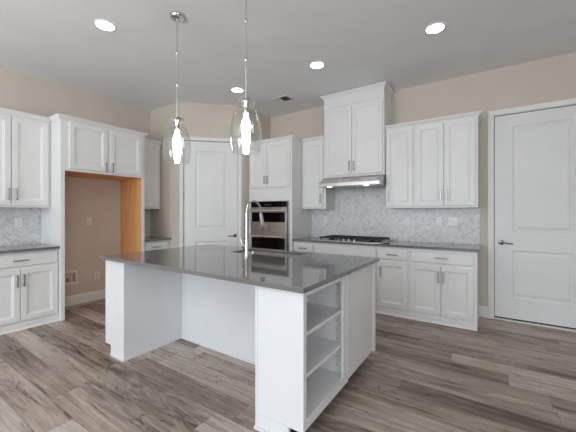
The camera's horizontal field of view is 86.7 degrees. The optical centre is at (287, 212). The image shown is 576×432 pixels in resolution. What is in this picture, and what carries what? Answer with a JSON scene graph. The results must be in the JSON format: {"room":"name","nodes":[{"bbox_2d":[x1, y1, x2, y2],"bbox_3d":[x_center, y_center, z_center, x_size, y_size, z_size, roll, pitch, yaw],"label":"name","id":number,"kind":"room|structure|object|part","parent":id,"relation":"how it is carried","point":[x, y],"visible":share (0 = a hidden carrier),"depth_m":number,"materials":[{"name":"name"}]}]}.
{"room":"kitchen","nodes":[
{"label":"kitchen","id":0,"kind":"room"},
{"bbox_2d":[0,66,149,296],"bbox_3d":[-4.381,-0.235,2.496,0.140,3.090,10.100,0,0,34],"label":"wall","id":1,"kind":"structure","parent":0,"point":[98,199],"depth_m":4.47,"materials":[{"name":"beige paint"}]},
{"bbox_2d":[0,208,40,245],"bbox_3d":[-3.480,0.169,3.714,0.010,0.466,0.766,0,0,34],"label":"tile backsplash","id":2,"kind":"structure","parent":1,"relation":"attached to","point":[30,231],"depth_m":3.85,"materials":[{"name":"tile"}]},
{"bbox_2d":[15,218,21,226],"bbox_3d":[-3.388,0.120,3.835,0.009,0.115,0.070,0,0,34],"label":"power outlet","id":3,"kind":"object","parent":2,"relation":"attached to","point":[18,221],"visible":1,"depth_m":3.83,"materials":[{"name":"white plastic"}]},
{"bbox_2d":[0,107,50,207],"bbox_3d":[-3.340,-0.629,3.595,0.374,1.126,0.807,0,0,34],"label":"upper cabinet","id":4,"kind":"object","parent":1,"relation":"attached to","point":[24,137],"visible":1,"depth_m":3.64,"materials":[{"name":"white paint"}]},
{"bbox_3d":[-3.307,-0.609,3.385,0.020,1.034,0.349,0,0,34],"label":"door","id":5,"kind":"part","parent":4,"relation":"part of","materials":[{"name":"white paint"}]},
{"bbox_3d":[-3.345,-1.164,3.598,0.362,0.056,0.807,0,0,34],"label":"crown molding","id":6,"kind":"part","parent":4,"relation":"part of","materials":[{"name":"white paint"}]},
{"bbox_3d":[-3.109,-0.609,3.682,0.020,1.034,0.346,0,0,34],"label":"door","id":7,"kind":"part","parent":4,"relation":"part of","materials":[{"name":"white paint"}]},
{"bbox_2d":[65,270,77,284],"bbox_3d":[-3.123,0.915,4.328,0.092,0.194,0.208,0,0,34],"label":"water supply box","id":8,"kind":"object","parent":1,"relation":"attached to","point":[71,277],"visible":0.63,"depth_m":4.37,"materials":[{"name":"beige plastic"}]},
{"bbox_2d":[65,289,105,306],"bbox_3d":[-2.967,1.241,4.480,0.014,0.138,0.970,0,0,34],"label":"baseboard","id":9,"kind":"structure","parent":1,"relation":"attached to","point":[99,294],"depth_m":4.46,"materials":[{"name":"white paint"}]},
{"bbox_2d":[87,217,91,224],"bbox_3d":[-2.944,0.120,4.520,0.009,0.115,0.070,0,0,34],"label":"power outlet","id":10,"kind":"object","parent":1,"relation":"attached to","point":[89,219],"visible":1,"depth_m":4.52,"materials":[{"name":"beige plastic"}]},
{"bbox_2d":[94,271,99,279],"bbox_3d":[-2.885,0.942,4.609,0.009,0.115,0.078,0,0,34],"label":"power outlet","id":11,"kind":"object","parent":1,"relation":"attached to","point":[96,274],"visible":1,"depth_m":4.61,"materials":[{"name":"beige plastic"}]},
{"bbox_2d":[144,209,149,235],"bbox_3d":[-2.539,0.169,5.128,0.010,0.466,0.475,0,0,34],"label":"tile backsplash","id":12,"kind":"structure","parent":1,"relation":"attached to","point":[146,211],"depth_m":5.27,"materials":[{"name":"tile"}]},
{"bbox_2d":[144,138,161,208],"bbox_3d":[-2.390,-0.629,5.021,0.374,1.126,0.462,0,0,34],"label":"upper cabinet","id":13,"kind":"object","parent":1,"relation":"attached to","point":[151,147],"visible":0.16,"depth_m":5.00,"materials":[{"name":"white paint"}]},
{"bbox_3d":[-2.262,-1.164,4.936,0.042,0.056,0.462,0,0,34],"label":"crown molding","id":14,"kind":"part","parent":13,"relation":"part of","materials":[{"name":"white paint"}]},
{"bbox_2d":[150,102,179,247],"bbox_3d":[-2.046,-0.235,5.146,0.810,3.090,0.100,0,0,34],"label":"wall","id":15,"kind":"structure","parent":0,"point":[164,221],"depth_m":5.07,"materials":[{"name":"beige paint"}]},
{"bbox_2d":[180,102,243,244],"bbox_3d":[-1.247,-0.235,5.029,1.018,3.090,0.100,0,0,-11],"label":"wall","id":16,"kind":"structure","parent":0,"point":[201,119],"depth_m":4.99,"materials":[{"name":"beige paint"}]},
{"bbox_2d":[179,136,241,246],"bbox_3d":[-1.257,0.041,5.002,0.984,2.538,0.150,0,0,-11],"label":"door","id":17,"kind":"structure","parent":16,"relation":"in","point":[210,185],"depth_m":4.99,"materials":[{"name":"white paint"}]},
{"bbox_2d":[244,109,269,246],"bbox_3d":[-0.575,-0.235,5.416,0.100,3.090,0.740,0,0,34],"label":"wall","id":18,"kind":"structure","parent":0,"point":[263,123],"depth_m":5.27,"materials":[{"name":"beige paint"}]},
{"bbox_2d":[0,0,575,117],"bbox_3d":[-0.882,-1.840,0.083,8.760,0.120,10.360,0,0,34],"label":"ceiling","id":19,"kind":"structure","parent":0,"point":[360,43],"depth_m":3.22,"materials":[{"name":"paint"}]},
{"bbox_2d":[93,19,116,31],"bbox_3d":[-1.734,-1.776,2.893,0.196,0.006,0.196,0,0,34],"label":"recessed light","id":20,"kind":"object","parent":19,"relation":"in","point":[108,26],"visible":1,"depth_m":2.89,"materials":[{"name":"white paint"}]},
{"bbox_2d":[163,11,190,164],"bbox_3d":[-1.001,-1.117,2.755,0.239,1.326,0.239,0,0,34],"label":"pendant light","id":21,"kind":"object","parent":19,"relation":"hanging from","point":[175,16],"visible":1,"depth_m":2.74,"materials":[{"name":"silver metal"}]},
{"bbox_3d":[-1.001,-1.010,2.755,0.013,0.296,0.013,0,0,34],"label":"rod","id":22,"kind":"part","parent":21,"relation":"part of","materials":[{"name":"silver metal"}]},
{"bbox_3d":[-1.001,-1.305,2.755,0.013,0.286,0.013,0,0,34],"label":"rod","id":23,"kind":"part","parent":21,"relation":"part of","materials":[{"name":"silver metal"}]},
{"bbox_3d":[-1.001,-1.595,2.755,0.013,0.286,0.013,0,0,34],"label":"rod","id":24,"kind":"part","parent":21,"relation":"part of","materials":[{"name":"silver metal"}]},
{"bbox_3d":[-1.001,-0.603,2.755,0.070,0.294,0.070,0,0,34],"label":"bulb","id":25,"kind":"part","parent":21,"relation":"part of","materials":[{"name":"white glass"}]},
{"bbox_2d":[231,87,243,92],"bbox_3d":[-0.731,-1.776,4.413,0.196,0.006,0.196,0,0,34],"label":"recessed light","id":26,"kind":"object","parent":19,"relation":"in","point":[235,89],"visible":1,"depth_m":4.42,"materials":[{"name":"white plastic"}]},
{"bbox_2d":[230,0,261,152],"bbox_3d":[-0.316,-1.117,2.299,0.239,1.326,0.239,0,0,34],"label":"pendant light","id":27,"kind":"object","parent":19,"relation":"hanging from","point":[246,126],"visible":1,"depth_m":2.28,"materials":[{"name":"white"}]},
{"bbox_3d":[-0.316,-1.010,2.299,0.013,0.296,0.013,0,0,34],"label":"rod","id":28,"kind":"part","parent":27,"relation":"part of","materials":[{"name":"silver metal"}]},
{"bbox_3d":[-0.316,-1.305,2.299,0.013,0.286,0.013,0,0,34],"label":"rod","id":29,"kind":"part","parent":27,"relation":"part of","materials":[{"name":"silver metal"}]},
{"bbox_3d":[-0.316,-1.595,2.299,0.013,0.286,0.013,0,0,34],"label":"rod","id":30,"kind":"part","parent":27,"relation":"part of","materials":[{"name":"silver metal"}]},
{"bbox_3d":[-0.316,-0.658,2.299,0.239,0.408,0.239,0,0,34],"label":"lamp shade","id":31,"kind":"part","parent":27,"relation":"part of","materials":[{"name":"clear glass"}]},
{"bbox_3d":[-0.316,-0.603,2.299,0.070,0.294,0.070,0,0,34],"label":"bulb","id":32,"kind":"part","parent":27,"relation":"part of","materials":[{"name":"white glass"}]},
{"bbox_2d":[271,95,294,103],"bbox_3d":[-0.083,-1.774,4.765,0.310,0.010,0.230,0,0,34],"label":"ceiling vent","id":33,"kind":"object","parent":19,"relation":"in","point":[285,98],"visible":1,"depth_m":4.76,"materials":[{"name":"white metal"}]},
{"bbox_2d":[309,61,324,68],"bbox_3d":[0.349,-1.776,3.667,0.196,0.006,0.196,0,0,34],"label":"recessed light","id":34,"kind":"object","parent":19,"relation":"in","point":[316,64],"visible":1,"depth_m":3.67,"materials":[{"name":"white plastic"}]},
{"bbox_2d":[424,22,446,34],"bbox_3d":[1.418,-1.776,2.939,0.196,0.006,0.196,0,0,34],"label":"recessed light","id":35,"kind":"object","parent":19,"relation":"in","point":[434,28],"visible":1,"depth_m":2.93,"materials":[{"name":"white plastic"}]},
{"bbox_2d":[0,298,575,431],"bbox_3d":[-0.882,1.370,0.083,8.760,0.120,10.360,0,0,34],"label":"floor","id":36,"kind":"structure","parent":0,"point":[58,376],"depth_m":2.36,"materials":[{"name":"grey wood"}]},
{"bbox_2d":[0,249,58,334],"bbox_3d":[-3.228,0.872,3.546,0.614,0.876,0.765,0,0,34],"label":"base cabinet","id":37,"kind":"object","parent":36,"relation":"on","point":[28,279],"visible":0.98,"depth_m":3.47,"materials":[{"name":"white paint"}]},
{"bbox_3d":[-3.102,0.920,3.259,0.020,0.584,0.367,0,0,34],"label":"door","id":38,"kind":"part","parent":37,"relation":"part of","materials":[{"name":"white paint"}]},
{"bbox_3d":[-3.004,0.532,3.407,0.020,0.137,0.722,0,0,34],"label":"drawer","id":39,"kind":"part","parent":37,"relation":"part of","materials":[{"name":"white paint"}]},
{"bbox_2d":[0,243,59,253],"bbox_3d":[-3.234,0.417,3.541,0.609,0.030,0.780,0,0,34],"label":"countertop","id":40,"kind":"structure","parent":37,"relation":"on","point":[26,247],"depth_m":3.55,"materials":[{"name":"grey stone"}]},
{"bbox_3d":[-2.901,0.920,3.562,0.020,0.584,0.349,0,0,34],"label":"door","id":41,"kind":"part","parent":37,"relation":"part of","materials":[{"name":"white paint"}]},
{"bbox_2d":[41,113,148,320],"bbox_3d":[-2.692,0.059,4.296,0.674,2.502,1.157,0,0,34],"label":"tall cabinet","id":42,"kind":"object","parent":36,"relation":"on","point":[79,147],"visible":0.88,"depth_m":4.02,"materials":[{"name":"white paint"}]},
{"bbox_3d":[-3.000,0.394,3.883,0.620,1.832,0.045,0,0,34],"label":"panel","id":43,"kind":"part","parent":42,"relation":"part of","materials":[{"name":"white paint"}]},
{"bbox_3d":[-2.572,-0.840,3.947,0.020,0.575,0.445,0,0,34],"label":"door","id":44,"kind":"part","parent":42,"relation":"part of","materials":[{"name":"white paint"}]},
{"bbox_3d":[-2.546,-1.164,4.174,0.272,0.056,1.117,0,0,34],"label":"crown molding","id":45,"kind":"part","parent":42,"relation":"part of","materials":[{"name":"white paint"}]},
{"bbox_3d":[-2.304,-0.840,4.350,0.020,0.575,0.446,0,0,34],"label":"door","id":46,"kind":"part","parent":42,"relation":"part of","materials":[{"name":"white paint"}]},
{"bbox_3d":[-2.429,0.394,4.740,0.620,1.832,0.045,0,0,34],"label":"panel","id":47,"kind":"part","parent":42,"relation":"part of","materials":[{"name":"white paint"}]},
{"bbox_2d":[144,240,169,250],"bbox_3d":[-2.287,0.872,4.960,0.614,0.876,0.474,0,0,34],"label":"base cabinet","id":48,"kind":"object","parent":36,"relation":"on","point":[160,244],"visible":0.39,"depth_m":4.79,"materials":[{"name":"white paint"}]},
{"bbox_2d":[144,236,171,241],"bbox_3d":[-2.289,0.417,4.961,0.609,0.030,0.474,0,0,34],"label":"countertop","id":49,"kind":"structure","parent":48,"relation":"on","point":[146,238],"depth_m":4.86,"materials":[{"name":"grey stone"}]},
{"bbox_2d":[106,260,375,431],"bbox_3d":[-0.475,0.872,2.791,2.176,0.877,1.264,0,0,34],"label":"kitchen island","id":50,"kind":"object","parent":36,"relation":"on","point":[303,349],"visible":0.78,"depth_m":2.40,"materials":[{"name":"white paint"}]},
{"bbox_3d":[-0.655,1.302,2.521,1.965,0.016,0.616,0,0,34],"label":"shoe molding","id":51,"kind":"part","parent":50,"relation":"part of","materials":[{"name":"white paint"}]},
{"bbox_3d":[-0.486,0.872,2.783,1.512,0.877,0.005,0,0,34],"label":"panel","id":52,"kind":"part","parent":50,"relation":"part of","materials":[{"name":"white paint"}]},
{"bbox_2d":[100,244,378,293],"bbox_3d":[-0.470,0.417,2.795,2.216,0.030,1.332,0,0,34],"label":"island countertop","id":53,"kind":"structure","parent":50,"relation":"on","point":[305,272],"depth_m":2.38,"materials":[{"name":"grey stone"}]},
{"bbox_2d":[240,200,265,256],"bbox_3d":[-0.330,0.139,2.903,0.098,0.526,0.297,0,0,34],"label":"kitchen faucet","id":54,"kind":"object","parent":53,"relation":"on","point":[262,225],"visible":1,"depth_m":2.79,"materials":[{"name":"silver metal"}]},
{"bbox_2d":[244,251,297,257],"bbox_3d":[-0.203,0.541,3.096,0.758,0.217,0.388,0,0,34],"label":"sink","id":55,"kind":"object","parent":53,"relation":"in","point":[250,252],"visible":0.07,"depth_m":3.30,"materials":[{"name":"silver metal"}]},
{"bbox_2d":[306,302,340,335],"bbox_3d":[0.116,0.695,2.026,0.290,0.022,0.546,0,0,34],"label":"shelf","id":56,"kind":"object","parent":50,"relation":"attached to","point":[318,314],"depth_m":2.08,"materials":[{"name":"white paint"}]},
{"bbox_2d":[306,334,340,377],"bbox_3d":[0.116,0.935,2.026,0.290,0.022,0.546,0,0,34],"label":"shelf","id":57,"kind":"object","parent":50,"relation":"attached to","point":[319,347],"depth_m":2.06,"materials":[{"name":"white paint"}]},
{"bbox_2d":[307,281,340,373],"bbox_3d":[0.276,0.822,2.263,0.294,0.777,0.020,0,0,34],"label":"bookcase","id":58,"kind":"object","parent":50,"relation":"attached to","point":[330,296],"depth_m":2.22,"materials":[{"name":"white paint"}]},
{"bbox_3d":[0.250,0.823,1.941,0.020,0.778,0.588,0,0,34],"label":"bookcase frame","id":59,"kind":"part","parent":50,"relation":"part of","materials":[{"name":"white paint"}]},
{"bbox_3d":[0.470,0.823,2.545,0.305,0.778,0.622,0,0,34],"label":"panel","id":60,"kind":"part","parent":50,"relation":"part of","materials":[{"name":"white paint"}]},
{"bbox_2d":[249,135,310,250],"bbox_3d":[-0.128,0.059,5.166,0.911,2.502,0.659,0,0,34],"label":"tall cabinet","id":61,"kind":"object","parent":36,"relation":"on","point":[275,172],"visible":0.63,"depth_m":4.89,"materials":[{"name":"white paint"}]},
{"bbox_3d":[-0.496,-0.769,5.068,0.358,0.715,0.020,0,0,34],"label":"door","id":62,"kind":"part","parent":61,"relation":"part of","materials":[{"name":"white paint"}]},
{"bbox_2d":[250,200,288,249],"bbox_3d":[-0.163,0.348,5.142,0.763,1.084,0.679,0,0,34],"label":"double oven","id":63,"kind":"object","parent":61,"relation":"in","point":[275,213],"visible":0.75,"depth_m":4.87,"materials":[{"name":"silver metal"}]},
{"bbox_3d":[-0.344,0.375,4.888,0.661,0.036,0.057,0,0,34],"label":"handle","id":64,"kind":"part","parent":63,"relation":"part of","materials":[{"name":"silver metal"}]},
{"bbox_3d":[-0.344,-0.035,4.888,0.661,0.036,0.057,0,0,34],"label":"handle","id":65,"kind":"part","parent":63,"relation":"part of","materials":[{"name":"silver metal"}]},
{"bbox_3d":[-0.323,0.600,4.923,0.721,0.540,0.026,0,0,34],"label":"oven door","id":66,"kind":"part","parent":63,"relation":"part of","materials":[{"name":"silver metal"}]},
{"bbox_3d":[-0.323,0.076,4.923,0.721,0.317,0.026,0,0,34],"label":"oven door","id":67,"kind":"part","parent":63,"relation":"part of","materials":[{"name":"silver metal"}]},
{"bbox_3d":[-0.320,0.281,4.927,0.721,0.078,0.016,0,0,34],"label":"control panel","id":68,"kind":"part","parent":63,"relation":"part of","materials":[{"name":"silver metal"}]},
{"bbox_3d":[-0.319,-0.140,4.928,0.713,0.089,0.014,0,0,34],"label":"control panel","id":69,"kind":"part","parent":63,"relation":"part of","materials":[{"name":"black glass"}]},
{"bbox_3d":[-0.287,0.084,4.965,0.869,2.452,0.040,0,0,34],"label":"frame","id":70,"kind":"part","parent":61,"relation":"part of","materials":[{"name":"white paint"}]},
{"bbox_3d":[-0.229,-1.164,5.014,0.911,0.056,0.269,0,0,34],"label":"crown molding","id":71,"kind":"part","parent":61,"relation":"part of","materials":[{"name":"white paint"}]},
{"bbox_3d":[-0.154,-0.769,4.840,0.452,0.715,0.020,0,0,34],"label":"door","id":72,"kind":"part","parent":61,"relation":"part of","materials":[{"name":"white paint"}]},
{"bbox_3d":[0.234,0.084,4.982,0.020,2.452,0.564,0,0,34],"label":"panel","id":73,"kind":"part","parent":61,"relation":"part of","materials":[{"name":"white paint"}]},
{"bbox_2d":[294,241,313,251],"bbox_3d":[0.377,0.872,4.857,0.352,0.876,0.614,0,0,34],"label":"drawer","id":74,"kind":"object","parent":36,"relation":"on","point":[298,245],"visible":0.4,"depth_m":4.62,"materials":[{"name":"white paint"}]},
{"bbox_2d":[314,242,376,310],"bbox_3d":[0.918,0.872,4.497,0.944,0.876,0.614,0,0,34],"label":"base cabinet","id":75,"kind":"object","parent":36,"relation":"on","point":[328,248],"visible":0.09,"depth_m":4.22,"materials":[{"name":"white paint"}]},
{"bbox_3d":[0.772,0.532,4.278,0.920,0.137,0.020,0,0,34],"label":"drawer","id":76,"kind":"part","parent":75,"relation":"part of","materials":[{"name":"white paint"}]},
{"bbox_2d":[292,237,480,251],"bbox_3d":[1.252,0.417,4.279,2.449,0.030,0.607,0,0,34],"label":"countertop","id":77,"kind":"structure","parent":75,"relation":"on","point":[402,244],"depth_m":3.89,"materials":[{"name":"grey stone"}]},
{"bbox_2d":[319,235,390,243],"bbox_3d":[0.969,0.375,4.460,0.910,0.053,0.530,0,0,34],"label":"gas cooktop","id":78,"kind":"object","parent":77,"relation":"in","point":[342,238],"visible":1,"depth_m":4.35,"materials":[{"name":"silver metal"}]},
{"bbox_2d":[376,246,408,318],"bbox_3d":[1.480,0.872,4.123,0.402,0.876,0.614,0,0,34],"label":"base cabinet","id":79,"kind":"object","parent":36,"relation":"on","point":[393,263],"visible":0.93,"depth_m":3.90,"materials":[{"name":"white paint"}]},
{"bbox_3d":[1.330,0.532,3.906,0.376,0.137,0.020,0,0,34],"label":"drawer","id":80,"kind":"part","parent":79,"relation":"part of","materials":[{"name":"white paint"}]},
{"bbox_3d":[1.330,0.920,3.906,0.376,0.584,0.020,0,0,34],"label":"door","id":81,"kind":"part","parent":79,"relation":"part of","materials":[{"name":"white paint"}]},
{"bbox_2d":[409,248,478,330],"bbox_3d":[1.949,0.872,3.810,0.722,0.876,0.614,0,0,34],"label":"base cabinet","id":82,"kind":"object","parent":36,"relation":"on","point":[443,284],"visible":0.94,"depth_m":3.56,"materials":[{"name":"white paint"}]},
{"bbox_3d":[1.659,0.920,3.687,0.340,0.584,0.020,0,0,34],"label":"door","id":83,"kind":"part","parent":82,"relation":"part of","materials":[{"name":"white paint"}]},
{"bbox_3d":[1.796,0.532,3.596,0.669,0.137,0.020,0,0,34],"label":"drawer","id":84,"kind":"part","parent":82,"relation":"part of","materials":[{"name":"white paint"}]},
{"bbox_3d":[1.940,0.920,3.500,0.323,0.584,0.020,0,0,34],"label":"door","id":85,"kind":"part","parent":82,"relation":"part of","materials":[{"name":"white paint"}]},
{"bbox_2d":[270,52,575,306],"bbox_3d":[1.917,-0.235,4.286,8.360,3.090,0.140,0,0,34],"label":"wall","id":86,"kind":"structure","parent":0,"point":[550,79],"depth_m":3.85,"materials":[{"name":"beige paint"}]},
{"bbox_2d":[301,136,333,208],"bbox_3d":[0.479,-0.629,4.940,0.428,1.126,0.364,0,0,34],"label":"upper cabinet","id":87,"kind":"object","parent":86,"relation":"attached to","point":[313,196],"visible":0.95,"depth_m":4.83,"materials":[{"name":"white paint"}]},
{"bbox_3d":[0.396,-1.164,4.816,0.428,0.056,0.042,0,0,34],"label":"crown molding","id":88,"kind":"part","parent":87,"relation":"part of","materials":[{"name":"white paint"}]},
{"bbox_3d":[0.393,-0.609,4.830,0.363,1.034,0.020,0,0,34],"label":"door","id":89,"kind":"part","parent":87,"relation":"part of","materials":[{"name":"white paint"}]},
{"bbox_2d":[320,81,394,177],"bbox_3d":[1.021,-1.149,4.541,0.999,1.243,0.426,0,0,34],"label":"upper cabinet","id":90,"kind":"object","parent":86,"relation":"attached to","point":[356,119],"visible":0.97,"depth_m":4.37,"materials":[{"name":"white paint"}]},
{"bbox_3d":[0.747,-1.046,4.523,0.418,0.977,0.020,0,0,34],"label":"door","id":91,"kind":"part","parent":90,"relation":"part of","materials":[{"name":"white paint"}]},
{"bbox_2d":[318,174,385,189],"bbox_3d":[0.976,-0.448,4.473,0.907,0.156,0.566,0,0,34],"label":"range hood","id":92,"kind":"object","parent":90,"relation":"attached to","point":[368,181],"visible":0.93,"depth_m":4.28,"materials":[{"name":"silver metal"}]},
{"bbox_3d":[1.020,-1.741,4.539,0.999,0.059,0.421,0,0,34],"label":"crown molding","id":93,"kind":"part","parent":90,"relation":"part of","materials":[{"name":"white paint"}]},
{"bbox_3d":[1.108,-1.046,4.282,0.435,0.977,0.020,0,0,34],"label":"door","id":94,"kind":"part","parent":90,"relation":"part of","materials":[{"name":"white paint"}]},
{"bbox_2d":[311,187,479,244],"bbox_3d":[1.413,-0.034,4.532,2.435,0.872,0.010,0,0,34],"label":"tile backsplash","id":95,"kind":"structure","parent":86,"relation":"attached to","point":[361,211],"depth_m":4.51,"materials":[{"name":"tile"}]},
{"bbox_2d":[404,217,409,224],"bbox_3d":[1.691,0.110,4.334,0.070,0.115,0.009,0,0,34],"label":"power outlet","id":96,"kind":"object","parent":95,"relation":"attached to","point":[406,219],"visible":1,"depth_m":4.33,"materials":[{"name":"white plastic"}]},
{"bbox_2d":[436,217,441,224],"bbox_3d":[2.034,0.110,4.106,0.070,0.115,0.009,0,0,34],"label":"power outlet","id":97,"kind":"object","parent":95,"relation":"attached to","point":[438,219],"visible":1,"depth_m":4.10,"materials":[{"name":"white plastic"}]},
{"bbox_2d":[448,217,457,225],"bbox_3d":[2.173,0.110,4.014,0.116,0.115,0.008,0,0,34],"label":"light switch","id":98,"kind":"object","parent":95,"relation":"attached to","point":[452,221],"visible":1,"depth_m":4.01,"materials":[{"name":"white plastic"}]},
{"bbox_2d":[385,121,413,207],"bbox_3d":[1.574,-0.629,4.210,0.372,1.126,0.364,0,0,34],"label":"upper cabinet","id":99,"kind":"object","parent":86,"relation":"attached to","point":[399,137],"visible":0.97,"depth_m":4.09,"materials":[{"name":"white paint"}]},
{"bbox_3d":[1.492,-1.164,4.086,0.372,0.056,0.042,0,0,34],"label":"crown molding","id":100,"kind":"part","parent":99,"relation":"part of","materials":[{"name":"white paint"}]},
{"bbox_2d":[414,111,482,207],"bbox_3d":[2.042,-0.629,3.899,0.750,1.126,0.364,0,0,34],"label":"upper cabinet","id":101,"kind":"object","parent":86,"relation":"attached to","point":[446,149],"visible":1,"depth_m":3.76,"materials":[{"name":"white paint"}]},
{"bbox_3d":[1.805,-0.609,3.890,0.322,1.034,0.020,0,0,34],"label":"door","id":102,"kind":"part","parent":101,"relation":"part of","materials":[{"name":"white paint"}]},
{"bbox_3d":[2.045,-1.164,3.904,0.750,0.056,0.352,0,0,34],"label":"crown molding","id":103,"kind":"part","parent":101,"relation":"part of","materials":[{"name":"white paint"}]},
{"bbox_3d":[2.084,-0.609,3.704,0.332,1.034,0.020,0,0,34],"label":"door","id":104,"kind":"part","parent":101,"relation":"part of","materials":[{"name":"white paint"}]},
{"bbox_2d":[479,306,487,317],"bbox_3d":[2.456,1.241,3.834,0.093,0.138,0.014,0,0,34],"label":"baseboard","id":105,"kind":"structure","parent":86,"relation":"attached to","point":[483,310],"depth_m":3.83,"materials":[{"name":"white paint"}]},
{"bbox_2d":[488,98,575,331],"bbox_3d":[2.948,0.022,3.544,1.048,2.576,0.150,0,0,34],"label":"door","id":106,"kind":"structure","parent":86,"relation":"in","point":[532,151],"depth_m":3.58,"materials":[{"name":"white paint"}]}
]}

